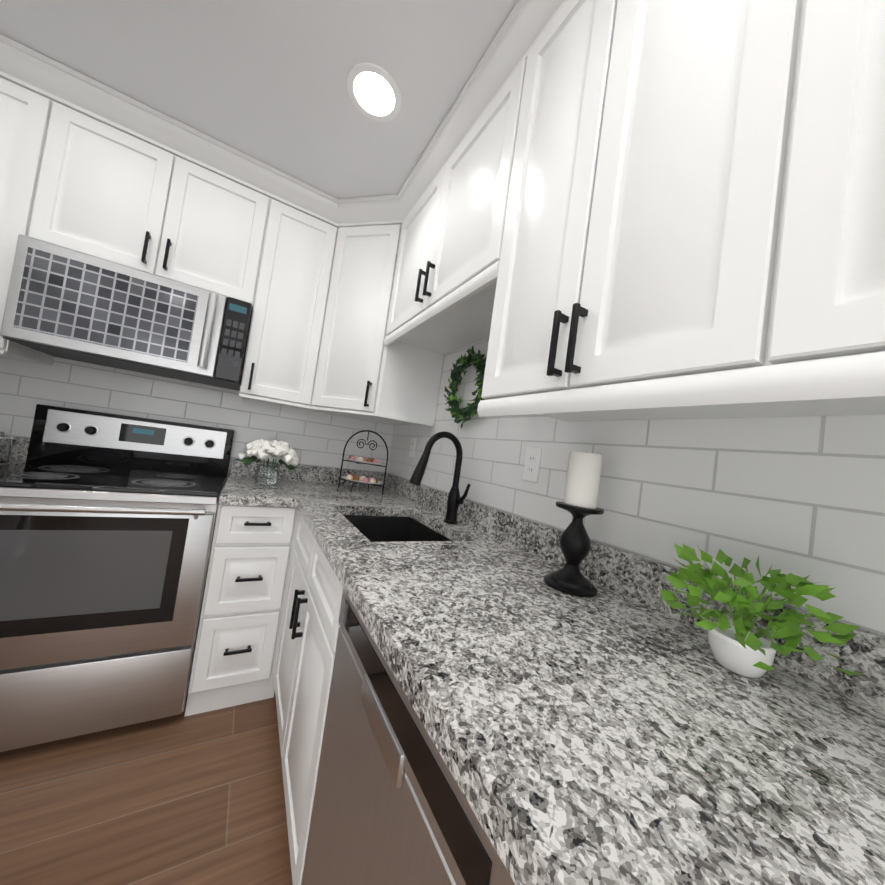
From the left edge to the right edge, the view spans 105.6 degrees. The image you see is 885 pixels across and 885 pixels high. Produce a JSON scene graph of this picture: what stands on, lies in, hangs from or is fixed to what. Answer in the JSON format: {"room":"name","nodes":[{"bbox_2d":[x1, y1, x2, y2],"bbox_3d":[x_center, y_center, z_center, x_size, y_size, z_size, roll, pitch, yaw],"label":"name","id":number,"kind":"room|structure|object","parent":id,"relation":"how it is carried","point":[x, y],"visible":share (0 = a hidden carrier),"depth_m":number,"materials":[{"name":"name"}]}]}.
{"room":"kitchen","nodes":[
{"label":"kitchen","id":0,"kind":"room"},
{"bbox_2d":[0,692,292,884],"bbox_3d":[-0.307,1.181,-0.794,2.920,0.100,5.850,9,-2,-30],"label":"floor","id":1,"kind":"structure","parent":0,"point":[194,799],"depth_m":1.03,"materials":[{"name":"brown wood"}]},
{"bbox_2d":[0,404,234,751],"bbox_3d":[-1.403,0.469,1.397,0.744,1.168,0.696,9,-2,-30],"label":"stove","id":2,"kind":"object","parent":1,"relation":"on","point":[107,523],"visible":1,"depth_m":1.21,"materials":[{"name":"metal"}]},
{"bbox_2d":[184,505,299,716],"bbox_3d":[-0.979,0.690,1.691,0.326,0.868,0.626,9,-2,-30],"label":"base cabinet","id":3,"kind":"object","parent":1,"relation":"on","point":[253,548],"visible":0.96,"depth_m":1.40,"materials":[{"name":"white wood"}]},
{"bbox_2d":[218,458,235,504],"bbox_3d":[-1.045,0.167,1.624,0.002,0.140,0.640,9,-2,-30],"label":"countertop","id":4,"kind":"structure","parent":3,"relation":"on","point":[223,499],"depth_m":1.52,"materials":[{"name":"stone"}]},
{"bbox_2d":[294,558,341,825],"bbox_3d":[-0.260,0.874,1.287,0.389,0.673,0.553,9,-2,-30],"label":"base cabinet","id":5,"kind":"object","parent":1,"relation":"on","point":[306,655],"depth_m":0.88,"materials":[{"name":"white wood"}]},
{"bbox_2d":[274,514,410,729],"bbox_3d":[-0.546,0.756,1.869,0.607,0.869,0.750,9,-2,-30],"label":"base cabinet","id":6,"kind":"object","parent":1,"relation":"on","point":[304,568],"depth_m":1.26,"materials":[{"name":"white wood"}]},
{"bbox_2d":[0,436,29,464],"bbox_3d":[-2.134,-0.006,0.997,1.024,0.140,0.640,9,-2,-30],"label":"countertop","id":7,"kind":"structure","parent":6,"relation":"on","point":[20,447],"depth_m":1.49,"materials":[{"name":"stone"}]},
{"bbox_2d":[0,431,12,462],"bbox_3d":[-1.815,0.017,1.367,0.080,0.127,0.080,9,-2,-30],"label":"glass canister","id":8,"kind":"object","parent":7,"relation":"on","point":[6,444],"visible":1,"depth_m":1.37,"materials":[{"name":"clear glass"}]},
{"bbox_2d":[280,464,884,884],"bbox_3d":[0.010,0.290,0.997,0.644,0.140,2.782,9,-2,-30],"label":"countertop","id":9,"kind":"structure","parent":6,"relation":"on","point":[622,728],"depth_m":0.42,"materials":[{"name":"stone"}]},
{"bbox_2d":[234,439,299,485],"bbox_3d":[-0.908,0.100,1.762,0.317,0.239,0.268,9,-2,-30],"label":"flower vase","id":10,"kind":"object","parent":9,"relation":"on","point":[267,473],"visible":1,"depth_m":1.71,"materials":[{"name":"clear glass"}]},
{"bbox_2d":[338,430,388,494],"bbox_3d":[-0.465,0.107,2.002,0.226,0.365,0.226,9,-2,-30],"label":"tiered tray","id":11,"kind":"object","parent":9,"relation":"on","point":[356,479],"visible":1,"depth_m":1.97,"materials":[{"name":"black metal"}]},
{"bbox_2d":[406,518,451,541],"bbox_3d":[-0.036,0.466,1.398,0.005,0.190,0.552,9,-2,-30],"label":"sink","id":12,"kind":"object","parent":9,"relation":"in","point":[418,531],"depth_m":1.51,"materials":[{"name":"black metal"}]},
{"bbox_2d":[410,431,470,523],"bbox_3d":[-0.015,0.140,1.363,0.263,0.376,0.109,9,-2,-30],"label":"faucet","id":13,"kind":"object","parent":9,"relation":"on","point":[454,501],"visible":1,"depth_m":1.40,"materials":[{"name":"black metal"}]},
{"bbox_2d":[544,451,603,596],"bbox_3d":[0.338,0.190,0.839,0.126,0.336,0.126,9,-2,-30],"label":"candle holder","id":14,"kind":"object","parent":9,"relation":"on","point":[580,500],"visible":1,"depth_m":0.81,"materials":[{"name":"black metal"}]},
{"bbox_2d":[660,543,863,677],"bbox_3d":[0.490,0.272,0.548,0.214,0.194,0.260,9,-2,-30],"label":"potted plant","id":15,"kind":"object","parent":9,"relation":"on","point":[739,647],"visible":1,"depth_m":0.52,"materials":[{"name":"green plant"}]},
{"bbox_2d":[301,588,514,884],"bbox_3d":[0.121,0.805,0.649,0.622,0.866,0.594,9,-2,-30],"label":"dishwasher","id":16,"kind":"object","parent":1,"relation":"on","point":[391,805],"visible":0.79,"depth_m":0.49,"materials":[{"name":"metal"}]},
{"bbox_2d":[0,357,393,478],"bbox_3d":[-1.554,-0.181,1.749,2.920,2.440,0.100,9,-2,-30],"label":"wall","id":17,"kind":"structure","parent":0,"point":[312,438],"depth_m":1.79,"materials":[{"name":"tile"}]},
{"bbox_2d":[0,40,59,365],"bbox_3d":[-1.767,-0.906,1.337,0.309,1.088,0.346,9,-2,-30],"label":"upper cabinet","id":18,"kind":"object","parent":17,"relation":"attached to","point":[25,114],"depth_m":1.24,"materials":[{"name":"white wood"}]},
{"bbox_2d":[28,68,275,307],"bbox_3d":[-1.282,-1.047,1.607,0.752,0.656,0.346,9,-2,-30],"label":"upper cabinet","id":19,"kind":"object","parent":17,"relation":"attached to","point":[105,192],"depth_m":1.43,"materials":[{"name":"white wood"}]},
{"bbox_2d":[0,234,251,390],"bbox_3d":[-1.327,-0.525,1.540,0.742,0.383,0.450,9,-2,-30],"label":"microwave","id":20,"kind":"object","parent":19,"relation":"attached to","point":[65,303],"visible":1,"depth_m":1.37,"materials":[{"name":"metal"}]},
{"bbox_2d":[239,172,339,410],"bbox_3d":[-0.848,-0.759,1.866,0.329,1.088,0.346,9,-2,-30],"label":"upper cabinet","id":21,"kind":"object","parent":17,"relation":"attached to","point":[284,332],"depth_m":1.71,"materials":[{"name":"white wood"}]},
{"bbox_2d":[0,0,517,226],"bbox_3d":[0.041,-1.333,-0.701,2.920,0.100,5.850,9,-2,-30],"label":"ceiling","id":22,"kind":"structure","parent":0,"point":[264,81],"depth_m":1.17,"materials":[{"name":"paint"}]},
{"bbox_2d":[347,62,401,121],"bbox_3d":[-0.244,-1.248,1.207,0.196,0.004,0.196,9,-2,-30],"label":"recessed light","id":23,"kind":"object","parent":22,"relation":"in","point":[374,92],"visible":1,"depth_m":1.20,"materials":[{"name":"white plastic"}]},
{"bbox_2d":[387,338,884,636],"bbox_3d":[1.102,0.119,-0.094,0.100,2.440,5.750,9,-2,-30],"label":"wall","id":24,"kind":"structure","parent":0,"point":[802,496],"depth_m":0.72,"materials":[{"name":"tile"}]},
{"bbox_2d":[308,194,443,425],"bbox_3d":[-0.382,-0.691,1.985,0.607,1.088,0.606,9,-2,-30],"label":"upper cabinet","id":25,"kind":"object","parent":24,"relation":"attached to","point":[358,373],"depth_m":1.75,"materials":[{"name":"white wood"}]},
{"bbox_2d":[409,438,416,457],"bbox_3d":[-0.182,0.030,2.050,0.008,0.120,0.070,9,-2,-30],"label":"outlet","id":26,"kind":"object","parent":24,"relation":"attached to","point":[412,447],"visible":1,"depth_m":2.04,"materials":[{"name":"white plastic"}]},
{"bbox_2d":[384,4,531,355],"bbox_3d":[0.128,-0.838,1.405,0.347,0.698,0.895,9,-2,-30],"label":"upper cabinet","id":27,"kind":"object","parent":24,"relation":"attached to","point":[451,215],"depth_m":1.20,"materials":[{"name":"white wood"}]},
{"bbox_2d":[444,346,486,427],"bbox_3d":[0.104,-0.250,1.541,0.084,0.379,0.352,9,-2,-30],"label":"wreath","id":28,"kind":"object","parent":24,"relation":"hanging from","point":[456,411],"visible":0.94,"depth_m":1.54,"materials":[{"name":"green plant"}]},
{"bbox_2d":[523,447,541,482],"bbox_3d":[0.313,0.076,1.177,0.008,0.120,0.070,9,-2,-30],"label":"electrical outlet plate","id":29,"kind":"object","parent":24,"relation":"attached to","point":[532,464],"visible":1,"depth_m":1.17,"materials":[{"name":"white plastic"}]},
{"bbox_2d":[478,0,807,420],"bbox_3d":[0.464,-0.618,0.759,0.347,1.088,0.575,9,-2,-30],"label":"upper cabinet","id":30,"kind":"object","parent":24,"relation":"attached to","point":[600,210],"depth_m":0.59,"materials":[{"name":"white wood"}]},
{"bbox_2d":[740,0,884,415],"bbox_3d":[0.790,-0.594,0.188,0.347,1.088,0.740,9,-2,-30],"label":"upper cabinet","id":31,"kind":"object","parent":24,"relation":"attached to","point":[814,317],"depth_m":0.38,"materials":[{"name":"white wood"}]}
]}

